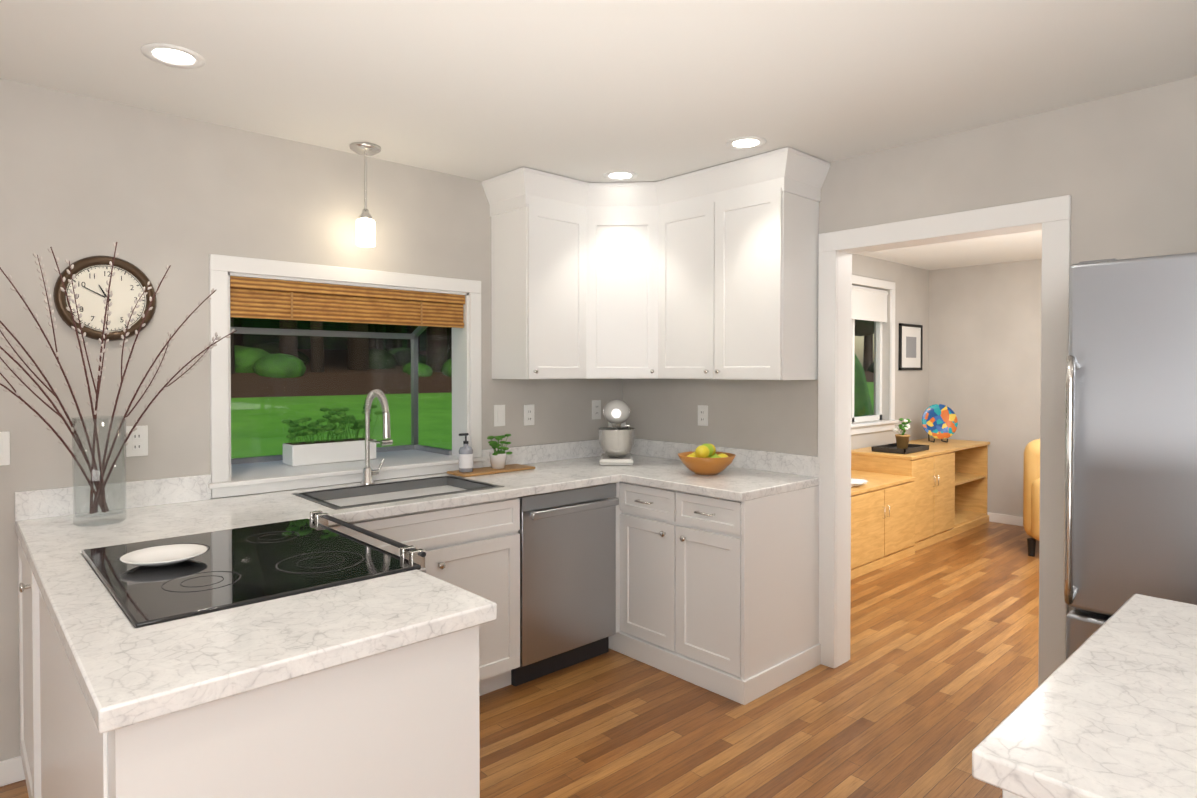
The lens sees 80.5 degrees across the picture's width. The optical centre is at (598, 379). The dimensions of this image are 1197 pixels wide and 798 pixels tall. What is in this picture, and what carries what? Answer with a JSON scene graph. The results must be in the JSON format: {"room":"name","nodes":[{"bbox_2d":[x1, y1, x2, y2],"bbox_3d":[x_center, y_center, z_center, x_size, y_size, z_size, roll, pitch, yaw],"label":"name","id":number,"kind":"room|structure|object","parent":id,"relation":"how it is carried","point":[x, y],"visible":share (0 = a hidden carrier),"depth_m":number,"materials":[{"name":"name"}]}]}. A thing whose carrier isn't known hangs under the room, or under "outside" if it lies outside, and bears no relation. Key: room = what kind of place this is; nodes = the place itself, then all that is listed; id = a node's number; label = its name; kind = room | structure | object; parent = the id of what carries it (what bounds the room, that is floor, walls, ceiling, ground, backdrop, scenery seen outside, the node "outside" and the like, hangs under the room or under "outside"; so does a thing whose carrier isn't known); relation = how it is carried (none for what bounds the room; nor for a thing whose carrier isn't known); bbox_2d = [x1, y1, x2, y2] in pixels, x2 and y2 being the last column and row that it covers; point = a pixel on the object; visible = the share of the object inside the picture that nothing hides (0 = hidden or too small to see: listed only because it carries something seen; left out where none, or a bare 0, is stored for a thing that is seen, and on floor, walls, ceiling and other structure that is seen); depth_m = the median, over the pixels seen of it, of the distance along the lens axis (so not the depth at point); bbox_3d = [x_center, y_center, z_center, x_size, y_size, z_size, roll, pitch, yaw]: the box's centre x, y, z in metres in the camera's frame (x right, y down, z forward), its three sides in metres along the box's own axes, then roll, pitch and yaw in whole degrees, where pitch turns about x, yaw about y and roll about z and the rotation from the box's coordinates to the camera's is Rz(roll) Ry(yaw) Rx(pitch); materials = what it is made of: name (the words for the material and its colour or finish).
{"room":"kitchen","nodes":[
{"label":"kitchen","id":0,"kind":"room"},
{"bbox_2d":[0,78,622,760],"bbox_3d":[-2.221,0.187,2.373,6.560,2.430,0.150,-1,1,-43],"label":"wall","id":1,"kind":"structure","parent":0,"point":[152,194],"depth_m":2.76,"materials":[{"name":"beige paint"}]},
{"bbox_2d":[0,431,9,465],"bbox_3d":[-2.059,0.239,2.416,0.072,0.116,0.008,-1,1,-43],"label":"electrical outlet plate","id":2,"kind":"object","parent":1,"relation":"attached to","point":[4,448],"visible":1,"depth_m":2.43,"materials":[{"name":"white plastic"}]},
{"bbox_2d":[0,756,24,786],"bbox_3d":[-3.293,1.373,1.292,3.498,0.085,0.013,-1,1,-43],"label":"baseboard","id":3,"kind":"structure","parent":1,"relation":"attached to","point":[12,770],"depth_m":2.44,"materials":[{"name":"white wood"}]},
{"bbox_2d":[53,256,155,340],"bbox_3d":[-1.818,-0.298,2.615,0.316,0.316,0.031,-1,1,-43],"label":"wall clock","id":4,"kind":"object","parent":1,"relation":"attached to","point":[129,281],"visible":0.85,"depth_m":2.61,"materials":[{"name":"brown metal"}]},
{"bbox_2d":[125,425,147,456],"bbox_3d":[-1.759,0.237,2.692,0.072,0.116,0.008,-1,1,-43],"label":"electrical outlet plate","id":5,"kind":"object","parent":1,"relation":"attached to","point":[137,441],"visible":0.9,"depth_m":2.69,"materials":[{"name":"white plastic"}]},
{"bbox_2d":[15,439,603,518],"bbox_3d":[-0.936,0.428,3.441,2.943,0.100,0.020,-1,1,-43],"label":"backsplash","id":6,"kind":"structure","parent":1,"relation":"attached to","point":[37,504],"depth_m":2.73,"materials":[{"name":"white stone"}]},
{"bbox_2d":[208,254,486,498],"bbox_3d":[-1.280,-0.019,3.492,1.317,0.988,0.615,-1,1,-43],"label":"garden window","id":7,"kind":"structure","parent":1,"relation":"in","point":[273,465],"depth_m":3.40,"materials":[{"name":"white"}]},
{"bbox_2d":[281,405,381,465],"bbox_3d":[-1.336,0.271,3.534,0.488,0.278,0.188,-1,1,-43],"label":"planter","id":8,"kind":"object","parent":7,"relation":"on","point":[311,452],"visible":1,"depth_m":3.46,"materials":[{"name":"white ceramic"}]},
{"bbox_2d":[230,276,464,327],"bbox_3d":[-1.122,-0.347,3.316,1.127,0.169,0.042,-1,1,-43],"label":"window shade","id":9,"kind":"object","parent":7,"relation":"attached to","point":[259,298],"visible":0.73,"depth_m":3.24,"materials":[{"name":"brown wood"}]},
{"bbox_2d":[494,405,504,426],"bbox_3d":[-0.534,0.197,3.818,0.072,0.116,0.009,-1,1,-43],"label":"switch plate","id":10,"kind":"object","parent":1,"relation":"attached to","point":[499,415],"visible":1,"depth_m":3.81,"materials":[{"name":"white plastic"}]},
{"bbox_2d":[524,404,533,425],"bbox_3d":[-0.387,0.201,3.954,0.072,0.116,0.008,-1,1,-43],"label":"electrical outlet plate","id":11,"kind":"object","parent":1,"relation":"attached to","point":[528,414],"visible":1,"depth_m":3.95,"materials":[{"name":"white plastic"}]},
{"bbox_2d":[487,171,586,378],"bbox_3d":[-0.316,-0.513,3.791,0.397,1.023,0.327,-1,1,-43],"label":"upper cabinet","id":12,"kind":"object","parent":1,"relation":"attached to","point":[539,222],"depth_m":3.66,"materials":[{"name":"white wood"}]},
{"bbox_2d":[592,400,600,419],"bbox_3d":[-0.012,0.187,4.299,0.072,0.116,0.008,-1,1,-43],"label":"electrical outlet plate","id":13,"kind":"object","parent":1,"relation":"attached to","point":[596,409],"visible":1,"depth_m":4.29,"materials":[{"name":"white plastic"}]},
{"bbox_2d":[0,521,1038,797],"bbox_3d":[1.576,1.467,1.209,10.790,0.100,7.030,-1,1,-43],"label":"floor","id":14,"kind":"structure","parent":0,"point":[928,687],"depth_m":2.96,"materials":[{"name":"brown wood"}]},
{"bbox_2d":[17,535,38,797],"bbox_3d":[-1.540,0.965,2.493,0.749,0.870,0.608,-1,1,-43],"label":"base cabinet","id":15,"kind":"object","parent":14,"relation":"on","point":[26,585],"depth_m":2.25,"materials":[{"name":"white wood"}]},
{"bbox_2d":[35,591,74,797],"bbox_3d":[-1.026,0.973,1.957,0.742,0.869,0.875,-1,1,-43],"label":"base cabinet","id":16,"kind":"object","parent":14,"relation":"on","point":[54,685],"depth_m":1.76,"materials":[{"name":"white wood"}]},
{"bbox_2d":[79,515,434,626],"bbox_3d":[-0.963,0.955,1.958,0.647,0.905,0.792,-1,1,-43],"label":"range","id":17,"kind":"object","parent":14,"relation":"on","point":[422,562],"depth_m":1.73,"materials":[{"name":"black"}]},
{"bbox_2d":[120,544,207,566],"bbox_3d":[-1.158,0.476,1.888,0.200,0.024,0.200,-1,1,-43],"label":"plate","id":18,"kind":"object","parent":17,"relation":"on","point":[163,555],"visible":1,"depth_m":1.91,"materials":[{"name":"white ceramic"}]},
{"bbox_2d":[75,619,510,797],"bbox_3d":[-0.613,0.978,1.508,0.742,0.869,0.344,-1,1,-43],"label":"base cabinet","id":19,"kind":"object","parent":14,"relation":"on","point":[404,724],"depth_m":1.37,"materials":[{"name":"white wood"}]},
{"bbox_2d":[15,455,819,738],"bbox_3d":[-0.307,0.503,2.772,2.963,0.048,1.858,-1,1,-43],"label":"countertop","id":20,"kind":"structure","parent":19,"relation":"on","point":[560,530],"depth_m":2.13,"materials":[{"name":"white stone"}]},
{"bbox_2d":[0,242,236,526],"bbox_3d":[-1.723,0.010,2.357,0.967,0.961,0.197,-1,1,-43],"label":"willow","id":21,"kind":"object","parent":20,"relation":"on","point":[100,485],"visible":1,"depth_m":2.39,"materials":[{"name":"brown plant"}]},
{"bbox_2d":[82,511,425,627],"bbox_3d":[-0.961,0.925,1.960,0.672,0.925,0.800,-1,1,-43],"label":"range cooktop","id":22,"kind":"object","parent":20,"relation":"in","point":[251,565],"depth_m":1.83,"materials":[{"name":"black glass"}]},
{"bbox_2d":[359,389,392,482],"bbox_3d":[-0.976,0.263,3.179,0.110,0.437,0.242,-1,1,-43],"label":"faucet","id":23,"kind":"object","parent":20,"relation":"on","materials":[{"name":"silver metal"}]},
{"bbox_2d":[291,475,506,510],"bbox_3d":[-0.856,0.593,3.065,0.764,0.224,0.455,-1,1,-43],"label":"sink","id":24,"kind":"object","parent":20,"relation":"in","point":[359,494],"depth_m":3.19,"materials":[{"name":"grey metal"}]},
{"bbox_2d":[447,433,534,476],"bbox_3d":[-0.547,0.371,3.631,0.435,0.205,0.170,-1,1,-43],"label":"board","id":25,"kind":"object","parent":20,"relation":"on","point":[497,461],"visible":1,"depth_m":3.60,"materials":[{"name":"brown wood"}]},
{"bbox_2d":[597,399,635,465],"bbox_3d":[0.103,0.291,3.984,0.214,0.356,0.331,0,1,2],"label":"stand mixer","id":26,"kind":"object","parent":20,"relation":"on","point":[616,436],"visible":1,"depth_m":3.86,"materials":[{"name":"silver metal"}]},
{"bbox_2d":[678,443,735,474],"bbox_3d":[0.543,0.399,3.551,0.290,0.152,0.290,-1,1,-43],"label":"fruit bowl","id":27,"kind":"object","parent":20,"relation":"on","point":[705,459],"visible":1,"depth_m":3.48,"materials":[{"name":"brown wood"}]},
{"bbox_2d":[511,615,518,685],"bbox_3d":[-0.908,0.958,3.061,0.950,0.870,0.627,-1,1,-43],"label":"base cabinet","id":28,"kind":"object","parent":14,"relation":"on","point":[514,622],"depth_m":3.14,"materials":[{"name":"white wood"}]},
{"bbox_2d":[519,587,618,684],"bbox_3d":[-0.303,0.954,3.540,0.582,0.865,0.525,-1,1,-43],"label":"base cabinet","id":29,"kind":"object","parent":14,"relation":"on","point":[552,639],"depth_m":3.35,"materials":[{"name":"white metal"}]},
{"bbox_2d":[511,483,618,685],"bbox_3d":[-0.286,0.955,3.522,0.582,0.865,0.575,-1,1,-43],"label":"dishwasher","id":30,"kind":"object","parent":29,"relation":"in","point":[567,535],"depth_m":3.32,"materials":[{"name":"silver metal"}]},
{"bbox_2d":[619,531,820,704],"bbox_3d":[0.597,0.952,3.521,0.627,0.870,0.764,-1,1,-43],"label":"base cabinet","id":31,"kind":"object","parent":14,"relation":"on","point":[739,627],"depth_m":3.23,"materials":[{"name":"white wood"}]},
{"bbox_2d":[851,438,989,579],"bbox_3d":[2.318,0.981,5.750,3.260,0.755,0.614,-1,1,-43],"label":"sideboard","id":32,"kind":"object","parent":14,"relation":"on","point":[905,505],"visible":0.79,"depth_m":5.66,"materials":[{"name":"brown wood"}]},
{"bbox_2d":[851,478,867,486],"bbox_3d":[1.775,0.750,5.141,0.310,0.029,0.350,-1,1,-43],"label":"papers","id":33,"kind":"object","parent":32,"relation":"on","point":[855,482],"visible":0.38,"depth_m":5.08,"materials":[{"name":"white paper"}]},
{"bbox_2d":[871,418,928,453],"bbox_3d":[2.529,0.465,5.913,0.460,0.270,0.280,-1,1,-43],"label":"tray","id":34,"kind":"object","parent":32,"relation":"on","point":[901,446],"visible":1,"depth_m":5.94,"materials":[{"name":"grey"}]},
{"bbox_2d":[922,404,957,441],"bbox_3d":[3.179,0.412,6.587,0.244,0.356,0.243,-1,1,-43],"label":"decorative plate","id":35,"kind":"object","parent":32,"relation":"on","point":[939,421],"visible":1,"depth_m":6.60,"materials":[{"name":"multicoloured ceramic"}]},
{"bbox_2d":[1023,439,1039,556],"bbox_3d":[3.895,0.913,5.423,1.000,0.900,0.920,-1,1,-43],"label":"armchair","id":36,"kind":"object","parent":14,"relation":"on","point":[1031,500],"visible":0.17,"depth_m":5.40,"materials":[{"name":"yellow leather"}]},
{"bbox_2d":[972,594,1196,797],"bbox_3d":[1.300,0.966,0.868,1.040,0.910,1.230,-1,1,-43],"label":"kitchen island","id":37,"kind":"object","parent":14,"relation":"on","point":[1107,708],"visible":1,"depth_m":1.05,"materials":[{"name":"white stone"}]},
{"bbox_2d":[1064,252,1196,658],"bbox_3d":[1.906,0.531,1.940,0.779,1.752,0.915,-1,1,-43],"label":"fridge","id":38,"kind":"object","parent":14,"relation":"on","point":[1130,508],"visible":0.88,"depth_m":1.95,"materials":[{"name":"grey metal"}]},
{"bbox_2d":[0,0,1196,269],"bbox_3d":[1.576,-1.063,1.177,10.790,0.100,7.030,-1,1,-43],"label":"ceiling","id":39,"kind":"structure","parent":0,"point":[596,90],"depth_m":2.35,"materials":[{"name":"white paint"}]},
{"bbox_2d":[141,43,204,68],"bbox_3d":[-1.348,-1.024,2.244,0.175,0.004,0.175,0,1,2],"label":"recessed light","id":40,"kind":"object","parent":39,"relation":"in","point":[170,55],"depth_m":2.24,"materials":[{"name":"white glass"}]},
{"bbox_2d":[349,142,380,246],"bbox_3d":[-1.042,-0.817,3.161,0.136,0.441,0.136,-1,1,-43],"label":"pendant lamp","id":41,"kind":"object","parent":39,"relation":"hanging from","point":[365,229],"visible":1,"depth_m":3.13,"materials":[{"name":"white glass"}]},
{"bbox_2d":[603,170,636,180],"bbox_3d":[0.112,-1.042,3.621,0.175,0.004,0.175,0,1,2],"label":"recessed light","id":42,"kind":"object","parent":39,"relation":"in","point":[620,175],"depth_m":3.62,"materials":[{"name":"white glass"}]},
{"bbox_2d":[726,136,765,149],"bbox_3d":[0.648,-1.035,3.102,0.175,0.004,0.175,0,1,2],"label":"recessed light","id":43,"kind":"object","parent":39,"relation":"in","point":[746,142],"depth_m":3.10,"materials":[{"name":"white glass"}]},
{"bbox_2d":[587,191,658,378],"bbox_3d":[0.128,-0.468,3.803,0.288,0.923,0.288,-1,1,-43],"label":"upper cabinet","id":44,"kind":"object","parent":0,"relation":"attached to","point":[623,230],"depth_m":3.80,"materials":[{"name":"white wood"}]},
{"bbox_2d":[851,254,928,449],"bbox_3d":[1.839,0.142,5.838,4.110,2.430,0.150,-1,1,-43],"label":"wall","id":45,"kind":"structure","parent":0,"point":[911,307],"depth_m":6.66,"materials":[{"name":"beige paint"}]},
{"bbox_2d":[851,275,898,434],"bbox_3d":[2.260,-0.207,6.160,1.270,1.360,0.160,-1,1,-43],"label":"window","id":46,"kind":"structure","parent":45,"relation":"in","point":[869,304],"depth_m":6.38,"materials":[{"name":"white"}]},
{"bbox_2d":[898,323,922,369],"bbox_3d":[2.998,-0.305,6.782,0.480,0.440,0.021,-1,1,-43],"label":"picture frame","id":47,"kind":"object","parent":45,"relation":"attached to","point":[910,346],"visible":1,"depth_m":6.77,"materials":[{"name":"black paint"}]},
{"bbox_2d":[623,76,1196,613],"bbox_3d":[2.487,0.191,2.012,0.120,2.430,6.760,-1,1,-43],"label":"wall","id":48,"kind":"structure","parent":0,"point":[1121,170],"depth_m":2.83,"materials":[{"name":"beige paint"}]},
{"bbox_2d":[587,182,658,202],"bbox_3d":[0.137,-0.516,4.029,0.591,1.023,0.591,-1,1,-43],"label":"crown molding","id":49,"kind":"structure","parent":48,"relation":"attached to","point":[645,190],"depth_m":3.76,"materials":[{"name":"white wood"}]},
{"bbox_2d":[698,405,707,425],"bbox_3d":[0.587,0.206,3.982,0.008,0.116,0.072,-1,1,-43],"label":"electrical outlet plate","id":50,"kind":"object","parent":48,"relation":"attached to","point":[702,415],"visible":1,"depth_m":3.98,"materials":[{"name":"white plastic"}]},
{"bbox_2d":[629,439,819,474],"bbox_3d":[0.614,0.422,3.945,0.020,0.100,1.378,-1,1,-43],"label":"backsplash","id":51,"kind":"structure","parent":48,"relation":"attached to","point":[761,460],"depth_m":3.73,"materials":[{"name":"white stone"}]},
{"bbox_2d":[659,151,822,379],"bbox_3d":[0.694,-0.511,3.619,0.327,1.023,0.767,-1,1,-43],"label":"upper cabinet","id":52,"kind":"object","parent":48,"relation":"attached to","point":[739,243],"depth_m":3.41,"materials":[{"name":"white wood"}]},
{"bbox_2d":[818,195,1070,686],"bbox_3d":[1.478,0.346,3.110,0.160,2.092,1.044,-1,1,-43],"label":"door frame","id":53,"kind":"structure","parent":48,"relation":"attached to","point":[1050,218],"depth_m":3.08,"materials":[{"name":"white wood"}]},
{"bbox_2d":[929,259,1041,516],"bbox_3d":[4.767,0.145,5.604,0.120,2.430,4.160,-1,1,-43],"label":"wall","id":54,"kind":"structure","parent":0,"point":[985,353],"depth_m":6.65,"materials":[{"name":"beige paint"}]},
{"bbox_2d":[987,512,1022,525],"bbox_3d":[4.717,1.318,5.573,0.016,0.085,4.160,-1,1,-43],"label":"baseboard","id":55,"kind":"structure","parent":54,"relation":"attached to","point":[993,517],"depth_m":6.57,"materials":[{"name":"white"}]},
{"label":"outside","id":56,"kind":"structure","parent":0,"visible":0},
{"bbox_2d":[231,349,873,458],"bbox_3d":[-9.025,0.024,24.414,70.000,3.689,41.880,-1,1,-43],"label":"lawn","id":57,"kind":"structure","parent":56,"point":[318,397],"depth_m":17.77,"materials":[{"name":"green plant"}]},
{"bbox_2d":[230,317,873,377],"bbox_3d":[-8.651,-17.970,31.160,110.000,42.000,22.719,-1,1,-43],"label":"tree","id":58,"kind":"object","parent":57,"relation":"on","point":[433,350],"depth_m":25.01,"materials":[{"name":"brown plant"}]},
{"bbox_2d":[854,354,873,416],"bbox_3d":[1.138,0.347,7.349,4.686,4.097,2.074,-1,1,-43],"label":"tree","id":59,"kind":"object","parent":57,"relation":"on","point":[860,374],"depth_m":7.95,"materials":[{"name":"green plant"}]}
]}

